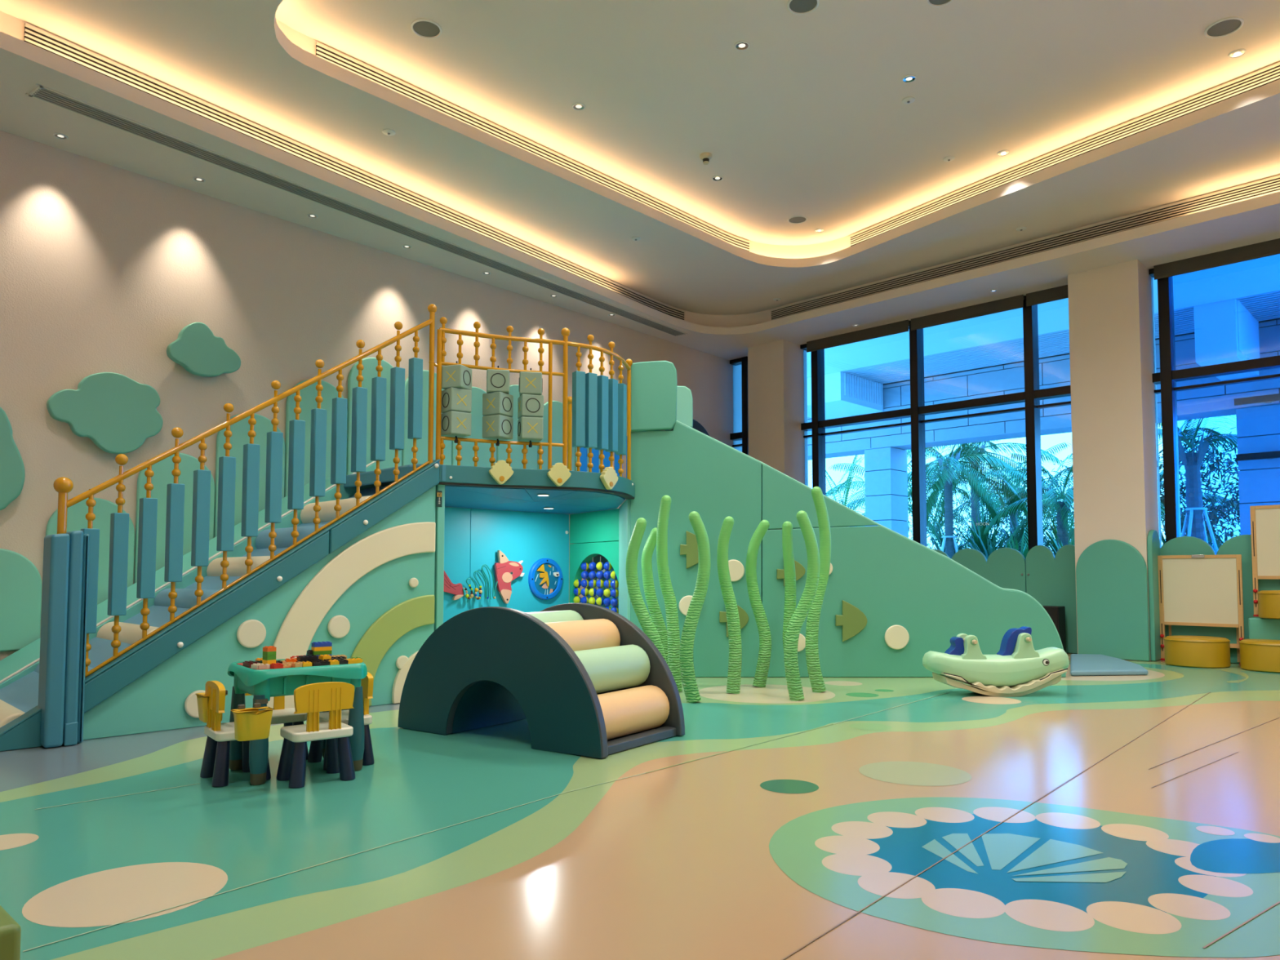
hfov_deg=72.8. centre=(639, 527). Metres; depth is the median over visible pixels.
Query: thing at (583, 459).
railing
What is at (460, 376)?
cube
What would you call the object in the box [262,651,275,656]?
brick
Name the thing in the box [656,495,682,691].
tube
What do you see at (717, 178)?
recessed light
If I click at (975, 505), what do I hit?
palm tree
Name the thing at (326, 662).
brick
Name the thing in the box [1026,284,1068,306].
roller blind
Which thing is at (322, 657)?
brick
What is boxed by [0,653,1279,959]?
floor
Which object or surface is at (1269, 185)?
ceiling vent
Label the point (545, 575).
picture
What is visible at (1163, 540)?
shrub
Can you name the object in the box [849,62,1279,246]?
ceiling vent
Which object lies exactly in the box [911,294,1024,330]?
roller blind
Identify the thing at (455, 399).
cube
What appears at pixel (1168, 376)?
window
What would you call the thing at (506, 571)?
toy
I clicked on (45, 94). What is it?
ceiling vent
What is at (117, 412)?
wall decoration
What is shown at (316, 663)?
brick
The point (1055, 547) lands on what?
shrub
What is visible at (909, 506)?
palm tree
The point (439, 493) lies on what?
plate
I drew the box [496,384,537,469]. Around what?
pad
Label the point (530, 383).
cube
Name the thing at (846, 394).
cross beam
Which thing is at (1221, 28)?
grille
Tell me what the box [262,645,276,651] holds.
brick
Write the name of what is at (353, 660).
brick
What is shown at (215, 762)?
child chair
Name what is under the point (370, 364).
wall panel
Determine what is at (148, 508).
stair railing
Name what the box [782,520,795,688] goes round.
tube
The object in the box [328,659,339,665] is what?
brick
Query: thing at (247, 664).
brick
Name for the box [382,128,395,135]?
cap
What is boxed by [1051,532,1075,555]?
shrub
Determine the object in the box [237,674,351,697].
tub
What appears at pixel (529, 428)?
cube
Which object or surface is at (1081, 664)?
mat
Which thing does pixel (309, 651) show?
brick
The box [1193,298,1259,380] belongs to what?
cross beam
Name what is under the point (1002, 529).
shrub
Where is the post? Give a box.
[37,530,89,747]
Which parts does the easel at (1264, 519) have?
leg, rail, rail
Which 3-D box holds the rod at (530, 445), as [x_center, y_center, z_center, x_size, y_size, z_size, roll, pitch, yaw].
[-0.879,-0.961,6.972,0.036,0.640,0.034,0,-3,0]
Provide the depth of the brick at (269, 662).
4.00 m
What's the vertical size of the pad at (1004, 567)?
1.262 m
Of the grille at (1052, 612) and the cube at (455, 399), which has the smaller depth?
the cube at (455, 399)
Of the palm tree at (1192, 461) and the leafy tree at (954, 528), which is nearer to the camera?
the palm tree at (1192, 461)
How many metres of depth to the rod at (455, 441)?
6.71 m
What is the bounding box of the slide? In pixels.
[630,360,1066,677]
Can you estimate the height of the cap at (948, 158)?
0.024 m
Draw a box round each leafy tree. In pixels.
[907,506,967,548]
[927,487,1052,549]
[966,457,1074,551]
[1158,426,1240,546]
[1160,479,1240,545]
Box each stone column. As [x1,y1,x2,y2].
[864,446,908,537]
[1235,404,1279,535]
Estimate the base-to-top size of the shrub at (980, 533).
3.213 m
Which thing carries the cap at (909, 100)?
attached to the ceiling
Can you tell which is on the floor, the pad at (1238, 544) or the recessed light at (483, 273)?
the pad at (1238, 544)
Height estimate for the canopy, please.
1.658 m
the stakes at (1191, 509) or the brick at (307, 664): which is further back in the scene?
the stakes at (1191, 509)
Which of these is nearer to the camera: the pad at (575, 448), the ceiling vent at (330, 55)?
the ceiling vent at (330, 55)
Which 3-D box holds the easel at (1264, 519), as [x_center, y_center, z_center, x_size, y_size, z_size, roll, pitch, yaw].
[6.649,0.331,8.677,0.872,1.141,0.168,-3,-4,44]
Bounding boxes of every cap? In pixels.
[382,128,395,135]
[631,236,640,240]
[773,297,781,301]
[902,96,915,104]
[942,155,955,161]
[1016,226,1026,231]
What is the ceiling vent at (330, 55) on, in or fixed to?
in the ceiling
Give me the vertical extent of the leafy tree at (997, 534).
4.872 m
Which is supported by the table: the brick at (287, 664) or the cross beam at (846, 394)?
the brick at (287, 664)
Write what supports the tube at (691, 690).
on the floor
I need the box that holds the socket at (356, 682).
[350,679,361,691]
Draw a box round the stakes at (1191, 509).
[1181,507,1217,554]
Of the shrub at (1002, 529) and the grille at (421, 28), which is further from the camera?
the shrub at (1002, 529)
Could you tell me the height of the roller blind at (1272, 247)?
0.160 m
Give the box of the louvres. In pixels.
[1234,393,1279,461]
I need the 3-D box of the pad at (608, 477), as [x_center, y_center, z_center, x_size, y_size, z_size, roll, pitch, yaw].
[-0.254,-0.408,7.213,0.052,0.188,0.190,-2,-4,39]
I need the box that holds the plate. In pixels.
[436,490,442,506]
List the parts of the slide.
panel, panel, panel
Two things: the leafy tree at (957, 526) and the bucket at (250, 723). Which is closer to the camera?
the bucket at (250, 723)
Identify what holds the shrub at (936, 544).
on the ground
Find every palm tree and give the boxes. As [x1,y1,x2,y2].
[808,454,911,527]
[826,446,969,546]
[906,440,1021,558]
[906,440,1060,547]
[940,442,1074,549]
[980,453,1074,551]
[1068,444,1239,551]
[1157,414,1238,540]
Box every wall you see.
[0,130,742,660]
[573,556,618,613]
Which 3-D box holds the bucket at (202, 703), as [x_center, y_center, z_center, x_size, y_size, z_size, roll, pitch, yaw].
[-2.015,0.837,4.083,0.119,0.140,0.158,2,-4,-39]
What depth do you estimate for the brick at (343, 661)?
4.16 m
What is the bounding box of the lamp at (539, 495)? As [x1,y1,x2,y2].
[537,493,550,496]
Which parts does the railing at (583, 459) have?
post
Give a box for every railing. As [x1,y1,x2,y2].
[53,303,436,677]
[428,316,632,479]
[567,396,626,478]
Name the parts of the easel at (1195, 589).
leg, rail, rail, leg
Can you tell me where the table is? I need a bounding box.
[227,658,367,785]
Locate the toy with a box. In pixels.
[443,550,524,604]
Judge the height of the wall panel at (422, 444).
1.400 m
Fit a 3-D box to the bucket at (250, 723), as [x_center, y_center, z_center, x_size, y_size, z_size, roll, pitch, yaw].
[-1.655,0.830,3.704,0.158,0.140,0.119,2,-4,-39]
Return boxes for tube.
[625,517,666,662]
[641,527,668,666]
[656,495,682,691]
[679,511,711,702]
[716,515,742,693]
[745,520,771,687]
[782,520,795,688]
[783,510,819,701]
[805,486,831,693]
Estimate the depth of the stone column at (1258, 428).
14.51 m
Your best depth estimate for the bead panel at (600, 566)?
9.39 m
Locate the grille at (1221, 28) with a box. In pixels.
[1207,19,1240,36]
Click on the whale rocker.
(1017, 669)
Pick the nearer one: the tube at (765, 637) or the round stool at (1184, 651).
the tube at (765, 637)
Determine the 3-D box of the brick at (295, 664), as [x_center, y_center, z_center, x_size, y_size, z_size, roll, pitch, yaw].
[-1.596,0.640,4.049,0.042,0.023,0.042,3,-4,-44]
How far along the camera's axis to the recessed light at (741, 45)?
6.81 m
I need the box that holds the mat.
[1070,653,1148,675]
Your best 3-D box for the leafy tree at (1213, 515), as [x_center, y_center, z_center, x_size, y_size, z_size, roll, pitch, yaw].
[12.870,-0.052,19.538,3.199,4.449,3.093,0,-3,0]
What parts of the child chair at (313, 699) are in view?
leg, leg, seat, backrest, leg, leg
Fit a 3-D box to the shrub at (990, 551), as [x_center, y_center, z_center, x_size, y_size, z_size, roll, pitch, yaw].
[8.249,1.091,20.121,2.577,2.228,2.515,0,-3,0]
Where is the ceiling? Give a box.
[0,0,1279,359]
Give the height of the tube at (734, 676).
1.407 m
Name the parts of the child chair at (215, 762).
leg, backrest, seat, leg, leg, leg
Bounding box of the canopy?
[806,253,1279,460]
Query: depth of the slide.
7.93 m
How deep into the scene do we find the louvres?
14.33 m
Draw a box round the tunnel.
[397,603,684,758]
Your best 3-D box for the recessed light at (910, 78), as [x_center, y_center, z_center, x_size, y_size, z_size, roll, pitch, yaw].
[2.252,-3.751,7.264,0.120,0.009,0.120,0,-3,0]
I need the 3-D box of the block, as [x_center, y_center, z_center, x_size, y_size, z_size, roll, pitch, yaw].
[-1.458,0.843,1.427,0.599,0.360,0.599,-3,-4,42]
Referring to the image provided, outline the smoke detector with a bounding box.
[699,151,711,164]
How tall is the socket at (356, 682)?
0.102 m
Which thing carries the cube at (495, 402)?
on the cube at (495, 427)
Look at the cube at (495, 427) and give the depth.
6.82 m
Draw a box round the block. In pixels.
[0,905,21,959]
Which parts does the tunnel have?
panel, panel, panel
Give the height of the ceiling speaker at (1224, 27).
0.012 m
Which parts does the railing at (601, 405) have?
post, rail, rail, rail, post, post, post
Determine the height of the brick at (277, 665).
0.023 m
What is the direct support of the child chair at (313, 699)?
on the floor
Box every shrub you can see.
[926,515,984,555]
[931,502,1018,556]
[958,525,1026,559]
[980,514,1057,556]
[989,528,1028,559]
[1043,513,1074,555]
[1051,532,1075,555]
[1160,520,1224,544]
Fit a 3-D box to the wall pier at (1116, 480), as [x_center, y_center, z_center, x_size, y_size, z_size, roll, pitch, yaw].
[5.438,-0.742,9.923,0.730,4.420,0.620,-3,-4,44]
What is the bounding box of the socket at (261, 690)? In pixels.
[253,678,270,701]
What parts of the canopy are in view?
stone panel, stone panel, stone panel, stone panel, stone panel, stone panel, stone panel, stone panel, stone panel, stone panel, stone panel, stone panel, stone panel, stone panel, stone panel, stone panel, stone panel, stone panel, stone panel, stone panel, stone panel, stone panel, stone panel, stone panel, stone panel, stone panel, stone panel, stone panel, stone panel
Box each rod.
[453,360,457,443]
[495,365,499,445]
[528,368,532,447]
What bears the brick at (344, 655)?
on the table
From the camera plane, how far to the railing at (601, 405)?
7.09 m
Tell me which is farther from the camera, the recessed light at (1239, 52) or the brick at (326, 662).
the recessed light at (1239, 52)
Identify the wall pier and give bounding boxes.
[747,339,808,486]
[1067,259,1161,661]
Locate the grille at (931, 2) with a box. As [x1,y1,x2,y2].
[928,0,950,4]
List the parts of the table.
leg, leg, clip plate, leg, leg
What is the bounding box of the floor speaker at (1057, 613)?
[1042,605,1066,652]
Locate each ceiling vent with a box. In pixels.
[23,22,684,320]
[25,83,687,336]
[315,41,750,251]
[770,175,1279,319]
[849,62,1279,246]
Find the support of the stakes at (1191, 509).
on the ground
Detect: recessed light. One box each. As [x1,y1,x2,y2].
[53,133,68,139]
[192,177,205,182]
[306,213,318,218]
[401,244,411,248]
[482,271,490,275]
[572,102,585,111]
[711,175,723,181]
[734,40,749,50]
[814,228,824,232]
[901,74,916,83]
[996,150,1009,155]
[1227,48,1246,58]
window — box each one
[729,355,748,455]
[800,295,1071,551]
[1148,268,1279,542]
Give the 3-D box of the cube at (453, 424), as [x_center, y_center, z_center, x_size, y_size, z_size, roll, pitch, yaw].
[-1.425,-0.797,6.730,0.187,0.178,0.181,2,-4,-39]
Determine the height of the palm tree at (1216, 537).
4.272 m
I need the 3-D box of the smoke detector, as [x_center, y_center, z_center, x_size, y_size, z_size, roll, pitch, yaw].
[0.653,-3.639,8.590,0.120,0.092,0.120,0,-3,0]
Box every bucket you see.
[195,689,227,722]
[231,702,274,741]
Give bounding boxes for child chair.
[200,680,271,786]
[244,693,308,759]
[276,681,355,787]
[307,671,374,769]
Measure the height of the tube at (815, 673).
1.659 m
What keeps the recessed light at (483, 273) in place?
in the ceiling
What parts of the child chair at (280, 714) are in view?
leg, seat, leg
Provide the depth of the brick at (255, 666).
3.97 m
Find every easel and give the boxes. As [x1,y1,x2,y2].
[1157,554,1244,664]
[1249,504,1279,616]
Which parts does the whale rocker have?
seat, seat, seat, seat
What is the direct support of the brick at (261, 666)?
on the table
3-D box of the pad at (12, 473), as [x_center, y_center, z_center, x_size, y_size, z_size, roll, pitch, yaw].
[-4.931,-0.548,6.591,0.070,0.848,0.441,-3,-4,41]
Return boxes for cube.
[440,410,471,437]
[441,364,471,390]
[441,386,471,413]
[482,391,513,417]
[482,414,513,440]
[486,368,509,394]
[517,393,543,419]
[517,416,543,442]
[519,371,542,395]
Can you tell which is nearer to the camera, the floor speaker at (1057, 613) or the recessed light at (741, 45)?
the recessed light at (741, 45)
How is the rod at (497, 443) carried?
on the railing at (601, 405)
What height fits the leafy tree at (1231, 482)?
3.817 m
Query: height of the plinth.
0.497 m
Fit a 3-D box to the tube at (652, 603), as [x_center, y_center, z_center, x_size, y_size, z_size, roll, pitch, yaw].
[0.138,0.671,7.323,0.254,1.336,0.141,0,-3,0]
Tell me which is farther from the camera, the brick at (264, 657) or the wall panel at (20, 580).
the wall panel at (20, 580)
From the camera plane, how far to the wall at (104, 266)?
7.77 m
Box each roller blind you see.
[806,320,910,352]
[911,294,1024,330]
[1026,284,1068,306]
[1153,238,1279,279]
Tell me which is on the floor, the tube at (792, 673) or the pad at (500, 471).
the tube at (792, 673)
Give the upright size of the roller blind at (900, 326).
0.160 m
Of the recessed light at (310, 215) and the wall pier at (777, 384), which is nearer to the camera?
the recessed light at (310, 215)
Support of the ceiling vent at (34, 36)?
in the ceiling
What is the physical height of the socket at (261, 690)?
0.102 m
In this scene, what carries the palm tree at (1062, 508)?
on the ground
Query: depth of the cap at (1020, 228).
9.55 m
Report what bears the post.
on the floor
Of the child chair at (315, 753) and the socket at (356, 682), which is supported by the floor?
the child chair at (315, 753)
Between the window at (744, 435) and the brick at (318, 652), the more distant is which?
the window at (744, 435)
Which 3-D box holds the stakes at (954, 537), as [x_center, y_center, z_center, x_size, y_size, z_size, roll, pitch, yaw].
[7.969,1.276,22.309,1.120,2.103,1.120,-1,-3,16]
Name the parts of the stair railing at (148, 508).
handrail, rail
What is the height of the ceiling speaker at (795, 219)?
0.012 m
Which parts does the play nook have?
beam trim, shark dial, arch panel, panel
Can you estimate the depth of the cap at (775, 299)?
12.01 m
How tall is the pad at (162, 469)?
1.210 m
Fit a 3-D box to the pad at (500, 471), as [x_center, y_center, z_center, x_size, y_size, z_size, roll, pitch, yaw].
[-1.085,-0.430,6.795,0.190,0.188,0.052,1,-3,-24]
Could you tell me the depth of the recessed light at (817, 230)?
10.48 m
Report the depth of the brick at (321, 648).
4.25 m
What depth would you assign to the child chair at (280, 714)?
4.41 m
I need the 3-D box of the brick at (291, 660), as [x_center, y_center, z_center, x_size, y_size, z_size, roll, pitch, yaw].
[-1.682,0.649,4.229,0.085,0.023,0.042,2,-4,-33]
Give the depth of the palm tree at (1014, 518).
26.07 m
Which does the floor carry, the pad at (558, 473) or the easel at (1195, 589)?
the easel at (1195, 589)
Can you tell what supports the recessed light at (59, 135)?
in the ceiling
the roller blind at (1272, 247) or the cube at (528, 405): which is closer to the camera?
the cube at (528, 405)
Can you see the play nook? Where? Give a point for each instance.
(470, 538)
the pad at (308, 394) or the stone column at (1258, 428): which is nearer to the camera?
the pad at (308, 394)
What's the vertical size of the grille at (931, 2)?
0.003 m
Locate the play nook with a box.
[374,464,635,631]
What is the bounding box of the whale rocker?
[922,626,1069,696]
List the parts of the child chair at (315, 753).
leg, leg, seat, backrest, leg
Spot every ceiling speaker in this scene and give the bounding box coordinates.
[410,18,441,38]
[786,0,819,14]
[787,215,807,223]
[926,0,953,6]
[1204,16,1244,38]
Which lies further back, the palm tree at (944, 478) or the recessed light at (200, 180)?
the palm tree at (944, 478)
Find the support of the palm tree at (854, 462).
on the ground
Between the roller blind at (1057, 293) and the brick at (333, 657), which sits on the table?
the brick at (333, 657)
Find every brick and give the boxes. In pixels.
[242,660,257,666]
[250,662,264,669]
[258,663,270,669]
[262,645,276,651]
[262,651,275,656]
[262,655,275,660]
[262,659,275,664]
[270,662,283,668]
[282,662,291,667]
[284,657,297,662]
[291,662,302,667]
[296,654,318,661]
[302,661,311,666]
[306,649,312,654]
[311,641,332,647]
[311,646,332,651]
[311,660,320,666]
[312,650,331,655]
[318,654,331,660]
[320,659,329,666]
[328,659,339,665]
[331,654,346,658]
[331,656,346,658]
[337,658,348,664]
[344,657,362,663]
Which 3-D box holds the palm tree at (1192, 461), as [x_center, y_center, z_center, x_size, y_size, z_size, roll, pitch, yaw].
[10.958,-0.297,17.350,2.225,4.714,2.149,0,-3,0]
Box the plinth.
[1248,616,1279,639]
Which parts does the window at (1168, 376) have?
pane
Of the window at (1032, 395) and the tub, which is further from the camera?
the window at (1032, 395)
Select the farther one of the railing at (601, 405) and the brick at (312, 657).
the railing at (601, 405)
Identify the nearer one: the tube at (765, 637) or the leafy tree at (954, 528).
the tube at (765, 637)
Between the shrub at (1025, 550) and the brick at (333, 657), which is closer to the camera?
the brick at (333, 657)
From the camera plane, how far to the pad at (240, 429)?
8.05 m
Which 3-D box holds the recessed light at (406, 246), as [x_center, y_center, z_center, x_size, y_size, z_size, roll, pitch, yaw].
[-2.469,-2.969,9.188,0.100,0.009,0.100,0,-3,0]
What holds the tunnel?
on the floor
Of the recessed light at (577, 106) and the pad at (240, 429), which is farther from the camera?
the pad at (240, 429)
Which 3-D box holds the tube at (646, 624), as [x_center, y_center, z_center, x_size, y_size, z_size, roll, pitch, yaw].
[0.057,0.617,6.712,0.335,1.382,0.142,0,-3,0]
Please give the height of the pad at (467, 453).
1.320 m
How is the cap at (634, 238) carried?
attached to the ceiling
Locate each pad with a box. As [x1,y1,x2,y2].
[0,407,25,510]
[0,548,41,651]
[45,497,134,604]
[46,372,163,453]
[133,452,214,583]
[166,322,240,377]
[213,413,284,537]
[284,379,347,497]
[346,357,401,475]
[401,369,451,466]
[451,386,496,466]
[488,460,513,484]
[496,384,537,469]
[537,400,574,471]
[546,462,571,486]
[574,447,608,510]
[600,466,617,489]
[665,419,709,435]
[933,547,1026,592]
[1021,544,1077,653]
[1146,529,1160,661]
[1160,534,1279,663]
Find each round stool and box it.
[1163,635,1231,667]
[1239,639,1279,672]
[1257,590,1279,618]
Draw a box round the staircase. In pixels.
[0,459,439,751]
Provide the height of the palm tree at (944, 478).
4.837 m
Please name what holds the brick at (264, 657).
on the brick at (269, 662)
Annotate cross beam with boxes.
[807,371,883,419]
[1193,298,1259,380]
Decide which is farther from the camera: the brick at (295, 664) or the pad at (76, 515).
the pad at (76, 515)
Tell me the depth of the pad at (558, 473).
6.92 m
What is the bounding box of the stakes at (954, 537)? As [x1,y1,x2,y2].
[941,535,958,552]
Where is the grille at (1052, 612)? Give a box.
[1044,608,1057,629]
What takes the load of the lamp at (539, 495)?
attached to the play nook
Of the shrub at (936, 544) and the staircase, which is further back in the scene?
the shrub at (936, 544)
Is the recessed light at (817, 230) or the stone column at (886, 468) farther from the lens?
the stone column at (886, 468)
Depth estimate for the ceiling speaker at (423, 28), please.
6.58 m
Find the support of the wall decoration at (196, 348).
attached to the wall at (104, 266)
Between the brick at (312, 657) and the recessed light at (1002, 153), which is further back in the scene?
the recessed light at (1002, 153)
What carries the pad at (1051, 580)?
on the floor
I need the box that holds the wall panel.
[1075,539,1150,661]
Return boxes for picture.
[533,563,558,595]
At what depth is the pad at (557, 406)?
11.05 m
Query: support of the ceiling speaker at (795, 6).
attached to the ceiling
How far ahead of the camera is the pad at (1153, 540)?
9.38 m
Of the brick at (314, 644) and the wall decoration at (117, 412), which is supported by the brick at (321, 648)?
the brick at (314, 644)
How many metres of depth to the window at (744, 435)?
13.84 m
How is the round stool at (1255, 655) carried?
on the floor
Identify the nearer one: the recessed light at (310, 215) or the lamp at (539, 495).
the lamp at (539, 495)
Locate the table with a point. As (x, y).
(263, 684)
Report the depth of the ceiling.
7.68 m
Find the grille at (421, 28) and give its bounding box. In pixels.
[413,21,439,36]
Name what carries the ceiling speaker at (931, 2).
attached to the ceiling

